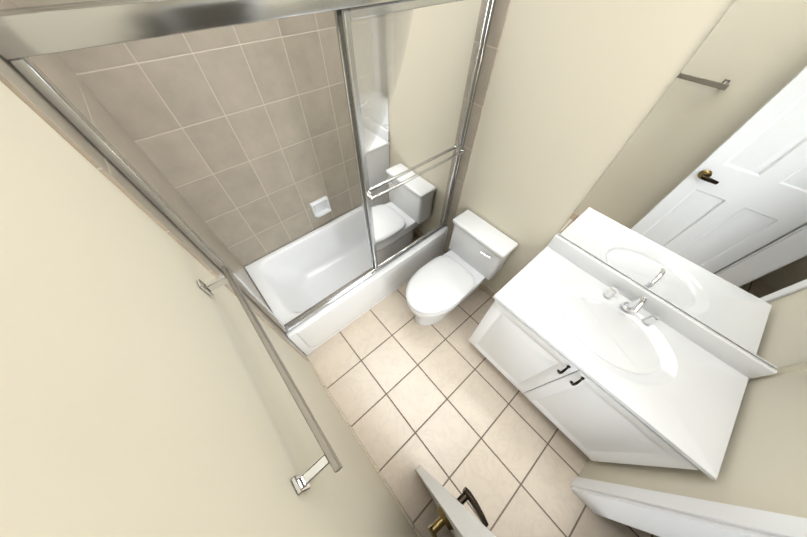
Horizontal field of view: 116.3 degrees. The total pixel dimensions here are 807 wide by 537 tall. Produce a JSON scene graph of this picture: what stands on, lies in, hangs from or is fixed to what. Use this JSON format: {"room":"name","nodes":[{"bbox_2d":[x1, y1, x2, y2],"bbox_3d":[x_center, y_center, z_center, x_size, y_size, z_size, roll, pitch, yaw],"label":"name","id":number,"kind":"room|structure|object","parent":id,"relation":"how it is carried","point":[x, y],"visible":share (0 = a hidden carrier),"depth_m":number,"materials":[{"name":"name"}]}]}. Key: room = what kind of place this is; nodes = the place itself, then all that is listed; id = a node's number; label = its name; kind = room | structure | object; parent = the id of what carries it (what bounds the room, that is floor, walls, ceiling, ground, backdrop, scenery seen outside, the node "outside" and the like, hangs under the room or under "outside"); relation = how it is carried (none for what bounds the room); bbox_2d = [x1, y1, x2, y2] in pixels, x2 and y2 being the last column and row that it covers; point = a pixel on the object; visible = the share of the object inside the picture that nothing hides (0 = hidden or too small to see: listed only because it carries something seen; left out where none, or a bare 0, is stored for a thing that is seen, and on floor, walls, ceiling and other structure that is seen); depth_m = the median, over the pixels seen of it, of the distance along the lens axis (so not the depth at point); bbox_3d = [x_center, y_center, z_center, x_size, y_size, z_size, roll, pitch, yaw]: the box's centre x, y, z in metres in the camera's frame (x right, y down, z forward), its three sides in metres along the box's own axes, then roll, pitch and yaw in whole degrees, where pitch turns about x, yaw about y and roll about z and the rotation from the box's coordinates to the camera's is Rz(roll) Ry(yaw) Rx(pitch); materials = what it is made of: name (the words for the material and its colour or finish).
{"room":"bathroom","nodes":[
{"label":"bathroom","id":0,"kind":"room"},
{"bbox_2d":[0,81,417,536],"bbox_3d":[-0.455,0.245,0.573,0.140,2.750,2.770,-35,63,-23],"label":"wall","id":1,"kind":"structure","parent":0,"point":[144,390],"depth_m":0.31,"materials":[{"name":"paint"}]},
{"bbox_2d":[0,0,310,362],"bbox_3d":[-0.945,-0.150,1.178,0.008,2.197,0.780,-35,63,-23],"label":"tiled wall","id":2,"kind":"structure","parent":1,"relation":"attached to","point":[64,74],"depth_m":0.83,"materials":[{"name":"beige tile"}]},
{"bbox_2d":[196,266,342,494],"bbox_3d":[-0.348,0.210,0.597,0.075,0.052,0.615,-35,63,-23],"label":"towel rail","id":3,"kind":"object","parent":1,"relation":"attached to","point":[301,483],"visible":1,"depth_m":0.54,"materials":[{"name":"silver metal"}]},
{"bbox_2d":[307,361,421,536],"bbox_3d":[-0.155,1.223,1.522,0.009,0.085,1.679,-35,63,-23],"label":"baseboard","id":4,"kind":"structure","parent":1,"relation":"attached to","point":[352,430],"depth_m":1.54,"materials":[{"name":"tile"}]},
{"bbox_2d":[416,465,495,536],"bbox_3d":[0.297,0.878,0.582,0.165,2.024,0.660,-30,61,-20],"label":"door","id":5,"kind":"structure","parent":1,"relation":"in","point":[456,517],"depth_m":0.70,"materials":[{"name":"white paint"}]},
{"bbox_2d":[244,204,361,267],"bbox_3d":[-0.691,-1.015,1.452,1.500,2.750,0.140,-35,63,-23],"label":"wall","id":6,"kind":"structure","parent":0,"point":[361,204],"depth_m":2.11,"materials":[{"name":"tile"}]},
{"bbox_2d":[20,0,391,263],"bbox_3d":[-0.640,-0.931,1.480,1.530,1.785,0.008,-35,63,-23],"label":"tiled wall","id":7,"kind":"structure","parent":6,"relation":"attached to","point":[233,146],"depth_m":1.36,"materials":[{"name":"beige tile"}]},
{"bbox_2d":[309,196,330,217],"bbox_3d":[-0.661,-0.490,2.027,0.155,0.137,0.052,-35,63,-23],"label":"soap dish","id":8,"kind":"object","parent":7,"relation":"attached to","point":[320,207],"visible":0.98,"depth_m":2.03,"materials":[{"name":"white ceramic"}]},
{"bbox_2d":[306,280,658,536],"bbox_3d":[0.557,1.214,1.657,2.680,0.100,4.390,-35,63,-23],"label":"floor","id":9,"kind":"structure","parent":0,"point":[447,405],"depth_m":1.70,"materials":[{"name":"tile"}]},
{"bbox_2d":[245,205,447,354],"bbox_3d":[-0.414,-0.067,2.222,1.510,0.410,0.736,-35,63,-23],"label":"bathtub","id":10,"kind":"object","parent":9,"relation":"on","point":[296,277],"visible":0.67,"depth_m":2.10,"materials":[{"name":"white ceramic"}]},
{"bbox_2d":[0,0,495,333],"bbox_3d":[-0.185,-0.404,1.316,1.510,1.466,0.088,-35,63,-23],"label":"shower enclosure","id":11,"kind":"object","parent":10,"relation":"on","point":[409,153],"visible":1,"depth_m":1.01,"materials":[{"name":"silver metal"}]},
{"bbox_2d":[406,210,517,325],"bbox_3d":[0.340,0.097,1.938,0.770,0.714,0.456,-35,63,-23],"label":"toilet","id":12,"kind":"object","parent":9,"relation":"on","point":[438,288],"visible":1,"depth_m":1.82,"materials":[{"name":"white ceramic"}]},
{"bbox_2d":[468,234,776,479],"bbox_3d":[1.000,0.514,1.505,0.563,0.966,0.999,-35,63,-23],"label":"bathroom vanity","id":13,"kind":"object","parent":9,"relation":"on","point":[590,357],"visible":1,"depth_m":1.22,"materials":[{"name":"white"}]},
{"bbox_2d":[442,0,806,375],"bbox_3d":[0.805,-0.640,1.221,0.140,2.750,2.770,-35,63,-23],"label":"wall","id":14,"kind":"structure","parent":0,"point":[571,83],"depth_m":1.10,"materials":[{"name":"paint"}]},
{"bbox_2d":[392,0,509,254],"bbox_3d":[0.191,-0.968,1.775,0.008,2.197,0.745,-35,63,-23],"label":"tiled wall","id":15,"kind":"structure","parent":14,"relation":"attached to","point":[501,6],"depth_m":1.41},
{"bbox_2d":[479,282,495,299],"bbox_3d":[0.656,0.099,2.327,0.009,0.085,0.660,-35,63,-23],"label":"baseboard","id":16,"kind":"structure","parent":14,"relation":"attached to","point":[487,290],"depth_m":2.25,"materials":[{"name":"tile"}]},
{"bbox_2d":[558,0,806,367],"bbox_3d":[1.227,-0.207,0.801,0.005,1.085,0.981,-35,63,-23],"label":"mirror","id":17,"kind":"object","parent":14,"relation":"attached to","point":[693,203],"visible":1,"depth_m":0.90,"materials":[{"name":"silver mirror"}]},
{"bbox_2d":[578,368,806,517],"bbox_3d":[1.035,0.627,0.338,1.500,2.750,0.140,-35,63,-23],"label":"wall","id":18,"kind":"structure","parent":0,"point":[764,465],"depth_m":0.92,"materials":[{"name":"paint"}]},
{"bbox_2d":[571,477,806,536],"bbox_3d":[0.821,0.956,0.493,0.840,2.110,0.168,-35,63,-23],"label":"door frame","id":19,"kind":"structure","parent":18,"relation":"attached to","point":[659,514],"depth_m":0.96,"materials":[{"name":"white wood"}]}
]}

